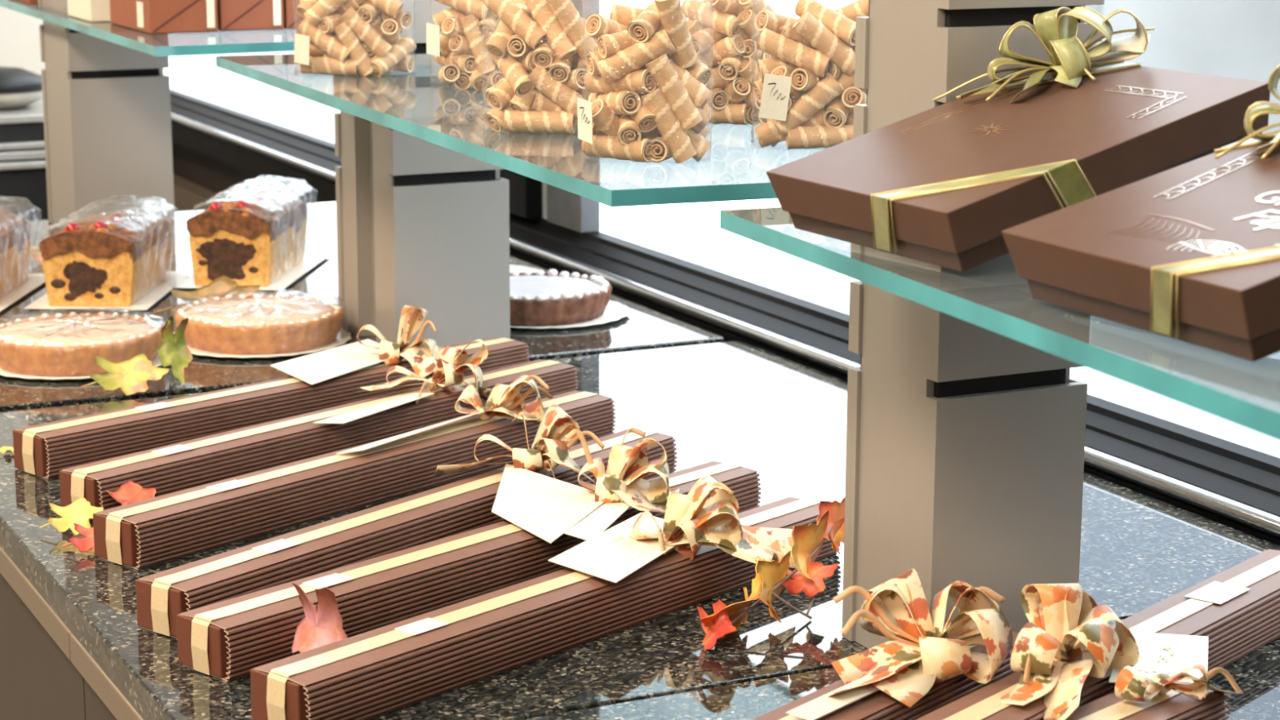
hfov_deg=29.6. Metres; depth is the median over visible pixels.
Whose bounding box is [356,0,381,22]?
roll
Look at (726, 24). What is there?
roll
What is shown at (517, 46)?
roll
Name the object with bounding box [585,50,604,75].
roll
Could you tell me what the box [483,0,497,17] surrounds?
roll
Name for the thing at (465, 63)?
roll
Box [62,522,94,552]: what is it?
autumn leaves
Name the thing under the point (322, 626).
autumn leaves
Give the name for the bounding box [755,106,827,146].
roll
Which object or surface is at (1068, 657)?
gift box
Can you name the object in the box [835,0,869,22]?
roll
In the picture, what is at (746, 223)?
glass shelf
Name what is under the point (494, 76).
roll
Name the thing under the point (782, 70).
roll
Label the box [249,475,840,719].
gift box
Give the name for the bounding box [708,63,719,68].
roll
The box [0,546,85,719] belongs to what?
base cabinet
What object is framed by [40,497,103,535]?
autumn leaves
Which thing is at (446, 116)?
glass shelf
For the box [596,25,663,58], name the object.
roll
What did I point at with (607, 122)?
roll
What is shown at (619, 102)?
roll
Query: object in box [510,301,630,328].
plate
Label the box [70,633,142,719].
base cabinet
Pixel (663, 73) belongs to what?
roll
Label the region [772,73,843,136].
roll
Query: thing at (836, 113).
roll
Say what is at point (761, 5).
roll
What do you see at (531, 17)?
roll
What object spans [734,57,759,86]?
roll
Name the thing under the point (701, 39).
roll
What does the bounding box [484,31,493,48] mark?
roll
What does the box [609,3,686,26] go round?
roll
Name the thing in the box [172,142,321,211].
wall
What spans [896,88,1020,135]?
print
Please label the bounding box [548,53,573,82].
roll
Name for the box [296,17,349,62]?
roll
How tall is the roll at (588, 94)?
0.030 m
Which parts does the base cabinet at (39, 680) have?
trim rail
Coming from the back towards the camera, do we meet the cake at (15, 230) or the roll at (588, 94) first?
the cake at (15, 230)
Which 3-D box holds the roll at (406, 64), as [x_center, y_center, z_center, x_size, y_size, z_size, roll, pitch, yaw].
[-0.286,-0.338,2.736,0.064,0.025,0.020,5,13,22]
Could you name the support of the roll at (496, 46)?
in the bag at (602, 0)
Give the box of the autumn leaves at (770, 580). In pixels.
[697,497,844,650]
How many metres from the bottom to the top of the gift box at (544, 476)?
0.097 m
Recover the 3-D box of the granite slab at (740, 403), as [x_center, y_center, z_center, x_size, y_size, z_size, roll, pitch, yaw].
[-0.079,0.137,2.302,0.990,0.030,1.090,-6,13,-26]
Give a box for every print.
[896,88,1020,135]
[1106,213,1214,242]
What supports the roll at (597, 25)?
in the bag at (584, 111)
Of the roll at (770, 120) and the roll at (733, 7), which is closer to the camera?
the roll at (770, 120)
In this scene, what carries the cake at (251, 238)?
on the cake tray at (286, 279)
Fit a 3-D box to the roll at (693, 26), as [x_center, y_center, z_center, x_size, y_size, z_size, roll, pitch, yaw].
[0.064,-0.290,2.253,0.057,0.057,0.020,-7,14,-29]
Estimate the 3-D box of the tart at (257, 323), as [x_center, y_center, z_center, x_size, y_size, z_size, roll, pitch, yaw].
[-0.465,-0.049,2.968,0.215,0.048,0.214,1,12,5]
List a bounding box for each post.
[38,0,175,233]
[333,0,510,346]
[841,0,1104,648]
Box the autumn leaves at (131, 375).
[80,353,168,395]
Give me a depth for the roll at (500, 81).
2.19 m
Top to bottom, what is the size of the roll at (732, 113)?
0.020 m
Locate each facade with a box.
[1084,4,1102,15]
[1088,0,1279,403]
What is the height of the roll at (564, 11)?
0.063 m
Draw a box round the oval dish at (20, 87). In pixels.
[0,66,42,110]
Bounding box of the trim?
[173,173,227,211]
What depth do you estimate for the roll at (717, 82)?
2.22 m
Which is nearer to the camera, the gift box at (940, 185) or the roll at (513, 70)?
the gift box at (940, 185)
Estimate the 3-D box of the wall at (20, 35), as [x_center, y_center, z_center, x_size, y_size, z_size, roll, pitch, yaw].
[-3.544,-0.948,4.851,5.220,2.800,0.100,-6,13,-26]
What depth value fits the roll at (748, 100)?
2.23 m
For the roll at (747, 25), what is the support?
in the bag
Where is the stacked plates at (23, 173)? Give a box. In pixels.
[0,98,48,221]
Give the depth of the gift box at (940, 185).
1.54 m
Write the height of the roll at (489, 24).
0.048 m
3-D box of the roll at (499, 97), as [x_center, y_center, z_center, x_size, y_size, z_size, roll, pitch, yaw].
[-0.110,-0.249,2.182,0.064,0.045,0.020,-10,16,-41]
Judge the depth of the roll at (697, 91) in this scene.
1.97 m
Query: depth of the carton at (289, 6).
3.35 m
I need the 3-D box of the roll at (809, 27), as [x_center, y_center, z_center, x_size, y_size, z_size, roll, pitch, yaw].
[0.158,-0.268,2.048,0.060,0.055,0.020,0,12,-1]
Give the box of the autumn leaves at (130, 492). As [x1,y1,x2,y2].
[106,480,155,506]
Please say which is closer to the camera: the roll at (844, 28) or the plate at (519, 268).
the roll at (844, 28)
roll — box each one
[296,0,319,18]
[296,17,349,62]
[300,56,358,75]
[303,0,347,26]
[309,31,341,57]
[318,13,343,33]
[323,51,350,58]
[331,0,364,13]
[333,21,375,76]
[339,6,391,57]
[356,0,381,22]
[360,40,377,60]
[365,0,403,17]
[368,15,395,73]
[369,35,416,75]
[376,10,413,29]
[381,18,399,45]
[393,54,414,72]
[431,0,483,31]
[434,0,490,19]
[434,50,476,73]
[438,63,460,84]
[440,32,451,57]
[441,16,466,37]
[448,34,471,56]
[453,71,471,89]
[459,13,496,74]
[464,69,488,89]
[478,13,499,37]
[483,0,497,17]
[483,69,504,87]
[484,0,546,49]
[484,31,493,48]
[484,77,506,108]
[484,108,494,128]
[485,0,530,57]
[485,40,534,96]
[485,104,512,132]
[486,69,531,110]
[495,17,500,26]
[496,50,535,72]
[503,109,575,133]
[506,34,533,57]
[508,66,549,111]
[524,0,577,60]
[528,65,587,119]
[530,14,597,43]
[530,90,577,128]
[531,39,555,68]
[533,49,577,65]
[546,0,597,59]
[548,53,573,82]
[564,67,587,91]
[570,64,577,70]
[575,52,586,72]
[576,89,591,100]
[582,133,656,162]
[584,13,628,39]
[584,69,657,93]
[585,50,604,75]
[587,90,641,115]
[591,98,620,136]
[592,114,619,133]
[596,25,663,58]
[596,28,675,84]
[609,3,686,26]
[617,111,642,145]
[627,0,680,43]
[631,93,656,132]
[638,66,709,109]
[640,86,697,164]
[641,129,658,162]
[644,53,702,130]
[644,54,711,108]
[646,136,672,162]
[653,126,711,162]
[654,0,697,68]
[666,52,711,85]
[680,0,742,39]
[685,18,720,64]
[690,26,727,55]
[690,106,711,133]
[697,33,746,66]
[698,127,708,137]
[702,102,750,124]
[705,0,744,17]
[705,67,741,89]
[706,88,728,110]
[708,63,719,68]
[717,54,742,80]
[720,86,760,109]
[724,76,751,103]
[726,30,751,39]
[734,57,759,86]
[737,8,761,42]
[738,0,775,13]
[739,38,763,61]
[739,102,759,124]
[751,80,763,102]
[754,9,787,34]
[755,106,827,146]
[756,27,831,77]
[756,56,799,81]
[756,109,767,124]
[762,52,774,58]
[767,119,778,145]
[769,65,806,102]
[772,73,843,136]
[780,16,855,50]
[786,124,853,149]
[787,95,791,111]
[790,67,822,91]
[792,10,854,75]
[795,0,855,46]
[821,61,843,79]
[822,98,852,128]
[823,70,854,108]
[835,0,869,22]
[841,86,866,113]
[843,111,853,124]
[859,88,866,95]
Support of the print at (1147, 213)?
attached to the gift box at (1188, 252)
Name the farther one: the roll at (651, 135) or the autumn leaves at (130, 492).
the autumn leaves at (130, 492)
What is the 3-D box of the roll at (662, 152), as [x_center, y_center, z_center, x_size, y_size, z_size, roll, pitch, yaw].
[0.024,-0.176,1.997,0.020,0.020,0.062,4,13,19]
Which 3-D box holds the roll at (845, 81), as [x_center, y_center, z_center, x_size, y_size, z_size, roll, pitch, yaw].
[0.173,-0.234,2.066,0.062,0.051,0.020,5,13,21]
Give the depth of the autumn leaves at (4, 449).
2.42 m
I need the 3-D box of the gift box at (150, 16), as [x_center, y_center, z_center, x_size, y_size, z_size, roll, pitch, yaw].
[-0.662,-0.504,3.362,0.097,0.087,0.218,-6,13,-26]
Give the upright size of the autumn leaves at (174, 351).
0.078 m
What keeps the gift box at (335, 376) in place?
on the granite slab at (740, 403)
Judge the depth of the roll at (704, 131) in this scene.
2.00 m
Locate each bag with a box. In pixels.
[293,0,416,74]
[426,0,439,86]
[481,0,608,131]
[577,0,713,160]
[751,0,791,146]
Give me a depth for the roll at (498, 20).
2.53 m
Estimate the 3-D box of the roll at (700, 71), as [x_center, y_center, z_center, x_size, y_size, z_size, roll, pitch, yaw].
[0.031,-0.248,1.997,0.064,0.046,0.020,10,15,38]
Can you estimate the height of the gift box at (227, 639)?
0.106 m
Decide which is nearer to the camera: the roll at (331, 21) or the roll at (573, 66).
the roll at (573, 66)
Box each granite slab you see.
[0,340,1279,719]
[521,618,1279,719]
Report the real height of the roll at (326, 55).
0.029 m
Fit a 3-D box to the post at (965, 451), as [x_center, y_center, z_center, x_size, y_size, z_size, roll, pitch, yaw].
[0.246,-0.707,1.652,0.131,1.894,0.122,-6,13,-26]
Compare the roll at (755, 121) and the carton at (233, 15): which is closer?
the roll at (755, 121)
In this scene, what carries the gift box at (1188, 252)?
on the glass shelf at (746, 223)
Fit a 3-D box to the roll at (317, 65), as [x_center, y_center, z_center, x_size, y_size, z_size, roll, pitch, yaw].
[-0.344,-0.326,2.692,0.063,0.021,0.020,1,12,4]
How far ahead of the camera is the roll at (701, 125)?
1.98 m
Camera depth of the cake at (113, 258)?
3.17 m
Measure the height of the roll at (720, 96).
0.029 m
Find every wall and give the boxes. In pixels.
[0,6,164,75]
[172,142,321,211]
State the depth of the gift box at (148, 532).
2.21 m
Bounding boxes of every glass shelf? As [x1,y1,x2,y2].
[0,0,297,56]
[215,53,826,206]
[720,207,1279,440]
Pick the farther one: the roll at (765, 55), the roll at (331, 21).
the roll at (331, 21)
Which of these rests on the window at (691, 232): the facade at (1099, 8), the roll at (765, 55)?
the facade at (1099, 8)
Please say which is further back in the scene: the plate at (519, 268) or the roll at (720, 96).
the plate at (519, 268)
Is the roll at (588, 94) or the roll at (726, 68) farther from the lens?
the roll at (726, 68)
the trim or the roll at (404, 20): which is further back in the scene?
the trim
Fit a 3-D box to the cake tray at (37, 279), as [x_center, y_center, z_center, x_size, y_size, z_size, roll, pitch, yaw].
[-0.900,-0.090,3.268,0.155,0.004,0.289,1,12,2]
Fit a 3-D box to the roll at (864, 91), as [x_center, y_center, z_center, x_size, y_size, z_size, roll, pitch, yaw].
[0.194,-0.253,2.070,0.020,0.064,0.045,2,12,8]
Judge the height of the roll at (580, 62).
0.051 m
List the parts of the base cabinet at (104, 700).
door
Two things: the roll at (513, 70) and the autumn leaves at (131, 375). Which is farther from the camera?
the autumn leaves at (131, 375)
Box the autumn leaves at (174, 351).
[156,315,192,383]
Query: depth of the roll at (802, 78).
2.05 m
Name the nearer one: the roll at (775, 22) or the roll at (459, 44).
the roll at (775, 22)
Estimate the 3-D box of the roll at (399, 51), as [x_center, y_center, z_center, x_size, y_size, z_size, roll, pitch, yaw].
[-0.277,-0.339,2.707,0.020,0.043,0.064,10,15,37]
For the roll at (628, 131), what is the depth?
1.97 m
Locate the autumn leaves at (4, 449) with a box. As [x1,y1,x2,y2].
[0,446,13,454]
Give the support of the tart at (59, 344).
on the plate at (157, 362)
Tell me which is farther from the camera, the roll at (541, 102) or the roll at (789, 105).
the roll at (541, 102)
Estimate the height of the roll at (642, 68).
0.045 m
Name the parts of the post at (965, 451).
panel, panel, panel, panel, panel, panel, panel, panel, panel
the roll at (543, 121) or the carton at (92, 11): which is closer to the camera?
the roll at (543, 121)
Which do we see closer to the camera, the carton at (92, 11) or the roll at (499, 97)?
the roll at (499, 97)
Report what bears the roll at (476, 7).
in the bag at (433, 31)
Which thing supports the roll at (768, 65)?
in the bag at (776, 88)
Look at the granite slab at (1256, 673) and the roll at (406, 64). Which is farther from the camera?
the roll at (406, 64)
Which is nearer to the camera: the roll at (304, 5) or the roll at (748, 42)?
the roll at (748, 42)
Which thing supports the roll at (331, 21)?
in the bag at (301, 42)
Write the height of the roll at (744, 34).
0.037 m
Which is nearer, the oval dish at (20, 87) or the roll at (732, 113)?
the roll at (732, 113)
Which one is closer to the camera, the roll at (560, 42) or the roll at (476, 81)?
the roll at (560, 42)
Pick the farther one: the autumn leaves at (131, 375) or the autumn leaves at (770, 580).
the autumn leaves at (131, 375)
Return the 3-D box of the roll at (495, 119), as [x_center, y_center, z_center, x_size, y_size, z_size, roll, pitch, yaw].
[-0.111,-0.230,2.188,0.064,0.047,0.020,-10,16,-39]
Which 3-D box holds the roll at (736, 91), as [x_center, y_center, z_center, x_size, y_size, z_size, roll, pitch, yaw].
[0.081,-0.240,2.249,0.020,0.048,0.063,-6,13,-26]
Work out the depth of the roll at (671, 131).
1.97 m
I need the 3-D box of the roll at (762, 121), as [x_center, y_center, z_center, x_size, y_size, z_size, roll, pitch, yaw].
[0.119,-0.232,2.258,0.020,0.021,0.063,1,12,3]
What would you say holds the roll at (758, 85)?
in the bag at (776, 88)
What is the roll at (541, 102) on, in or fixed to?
in the bag at (602, 0)
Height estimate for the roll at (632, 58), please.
0.045 m
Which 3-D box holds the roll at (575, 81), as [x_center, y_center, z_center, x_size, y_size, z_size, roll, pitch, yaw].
[-0.068,-0.250,2.175,0.020,0.028,0.064,-8,15,-34]
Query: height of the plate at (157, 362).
0.006 m
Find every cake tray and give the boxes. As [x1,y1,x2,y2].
[0,273,45,311]
[24,271,192,311]
[172,253,329,291]
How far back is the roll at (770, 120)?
2.09 m
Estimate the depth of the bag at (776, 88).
2.04 m
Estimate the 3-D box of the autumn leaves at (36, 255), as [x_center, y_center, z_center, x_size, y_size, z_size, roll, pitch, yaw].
[-0.885,-0.154,3.511,0.058,0.028,0.060,-1,12,-8]
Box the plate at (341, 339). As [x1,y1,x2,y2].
[163,328,351,358]
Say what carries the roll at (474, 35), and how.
in the bag at (433, 31)
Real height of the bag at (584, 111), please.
0.205 m
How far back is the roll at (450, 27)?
2.54 m
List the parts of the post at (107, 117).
panel, panel, panel, panel, panel, panel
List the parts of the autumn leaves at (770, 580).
stem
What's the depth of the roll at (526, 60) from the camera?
2.16 m
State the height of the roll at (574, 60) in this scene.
0.026 m
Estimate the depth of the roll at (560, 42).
2.15 m
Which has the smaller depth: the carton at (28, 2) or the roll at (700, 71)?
the roll at (700, 71)
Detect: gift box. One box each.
[13,305,529,479]
[58,339,577,520]
[93,374,615,569]
[109,0,217,33]
[135,404,677,638]
[176,427,760,681]
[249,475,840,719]
[752,568,1019,719]
[766,6,1270,271]
[915,549,1279,719]
[1001,65,1279,361]
[1048,663,1244,719]
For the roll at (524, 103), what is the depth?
2.16 m
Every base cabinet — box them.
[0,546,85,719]
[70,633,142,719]
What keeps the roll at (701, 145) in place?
in the bag at (584, 111)
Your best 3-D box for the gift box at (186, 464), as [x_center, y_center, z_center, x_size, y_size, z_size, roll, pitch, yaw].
[-0.294,0.047,2.420,0.098,0.095,0.645,10,16,39]
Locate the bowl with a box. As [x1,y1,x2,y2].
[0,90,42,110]
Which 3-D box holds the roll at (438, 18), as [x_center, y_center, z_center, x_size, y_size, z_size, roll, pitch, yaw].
[-0.186,-0.365,2.553,0.065,0.040,0.020,-1,12,-6]
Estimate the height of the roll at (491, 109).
0.048 m
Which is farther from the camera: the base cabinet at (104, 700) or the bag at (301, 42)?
the bag at (301, 42)
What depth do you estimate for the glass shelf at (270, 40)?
3.21 m
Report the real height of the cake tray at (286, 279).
0.004 m
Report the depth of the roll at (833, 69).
2.05 m
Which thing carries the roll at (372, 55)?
in the bag at (301, 42)
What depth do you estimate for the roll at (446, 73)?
2.54 m
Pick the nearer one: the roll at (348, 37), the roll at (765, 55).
the roll at (765, 55)
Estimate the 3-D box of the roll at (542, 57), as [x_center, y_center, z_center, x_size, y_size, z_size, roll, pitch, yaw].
[-0.083,-0.285,2.171,0.020,0.044,0.064,1,12,6]
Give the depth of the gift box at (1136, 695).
1.61 m
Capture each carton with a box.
[15,0,38,4]
[66,0,110,22]
[217,0,284,31]
[283,0,304,28]
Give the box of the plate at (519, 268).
[509,264,538,272]
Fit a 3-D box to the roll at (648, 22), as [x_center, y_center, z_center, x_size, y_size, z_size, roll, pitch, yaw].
[0.012,-0.279,1.972,0.020,0.040,0.065,6,13,26]
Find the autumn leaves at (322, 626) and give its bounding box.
[291,582,347,653]
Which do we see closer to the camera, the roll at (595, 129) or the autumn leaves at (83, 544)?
the roll at (595, 129)
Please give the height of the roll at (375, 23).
0.065 m
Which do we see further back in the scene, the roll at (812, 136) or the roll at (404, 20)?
the roll at (404, 20)
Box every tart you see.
[0,307,164,376]
[173,288,348,354]
[509,269,612,326]
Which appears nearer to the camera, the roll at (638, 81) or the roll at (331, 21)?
the roll at (638, 81)
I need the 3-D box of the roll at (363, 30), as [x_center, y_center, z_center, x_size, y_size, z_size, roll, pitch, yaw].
[-0.304,-0.363,2.685,0.057,0.058,0.020,-1,12,-6]
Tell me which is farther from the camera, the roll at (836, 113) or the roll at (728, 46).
the roll at (728, 46)
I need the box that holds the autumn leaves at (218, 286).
[154,275,260,312]
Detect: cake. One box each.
[0,196,39,297]
[39,194,177,306]
[186,174,316,286]
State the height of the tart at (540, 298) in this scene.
0.042 m
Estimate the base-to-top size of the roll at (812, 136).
0.022 m
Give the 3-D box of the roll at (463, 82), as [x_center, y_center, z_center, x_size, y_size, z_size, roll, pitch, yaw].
[-0.187,-0.300,2.576,0.020,0.022,0.063,0,12,-2]
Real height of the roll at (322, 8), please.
0.053 m
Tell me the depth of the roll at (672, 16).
1.96 m
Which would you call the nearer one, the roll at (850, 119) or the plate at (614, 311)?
the roll at (850, 119)
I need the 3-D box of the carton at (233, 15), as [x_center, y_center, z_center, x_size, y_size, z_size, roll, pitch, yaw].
[-0.575,-0.513,3.405,0.092,0.087,0.203,-6,13,-26]
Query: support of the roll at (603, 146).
in the bag at (584, 111)
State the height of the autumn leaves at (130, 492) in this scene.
0.034 m
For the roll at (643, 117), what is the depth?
1.96 m
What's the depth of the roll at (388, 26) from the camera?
2.69 m
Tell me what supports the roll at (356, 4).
in the bag at (301, 42)
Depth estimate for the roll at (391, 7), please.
2.68 m
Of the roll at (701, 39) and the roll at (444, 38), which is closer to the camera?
the roll at (701, 39)
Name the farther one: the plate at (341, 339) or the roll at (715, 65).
the plate at (341, 339)
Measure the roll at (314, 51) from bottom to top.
0.040 m
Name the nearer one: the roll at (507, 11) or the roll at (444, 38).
the roll at (507, 11)
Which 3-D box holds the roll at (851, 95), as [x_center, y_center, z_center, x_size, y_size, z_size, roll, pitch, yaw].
[0.189,-0.218,2.079,0.020,0.038,0.065,4,13,19]
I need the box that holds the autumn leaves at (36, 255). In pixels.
[29,247,42,264]
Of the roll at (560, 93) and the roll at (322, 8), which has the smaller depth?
the roll at (560, 93)
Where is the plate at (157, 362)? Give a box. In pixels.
[0,353,162,380]
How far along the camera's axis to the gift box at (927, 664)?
1.66 m
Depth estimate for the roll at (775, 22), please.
2.06 m
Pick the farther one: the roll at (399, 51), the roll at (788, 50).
the roll at (399, 51)
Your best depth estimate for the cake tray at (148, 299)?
3.21 m
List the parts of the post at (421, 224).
panel, panel, panel, panel, panel, panel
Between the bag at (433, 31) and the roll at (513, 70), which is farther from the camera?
the bag at (433, 31)
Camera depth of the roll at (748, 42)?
2.22 m
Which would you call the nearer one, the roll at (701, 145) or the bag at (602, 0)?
the roll at (701, 145)

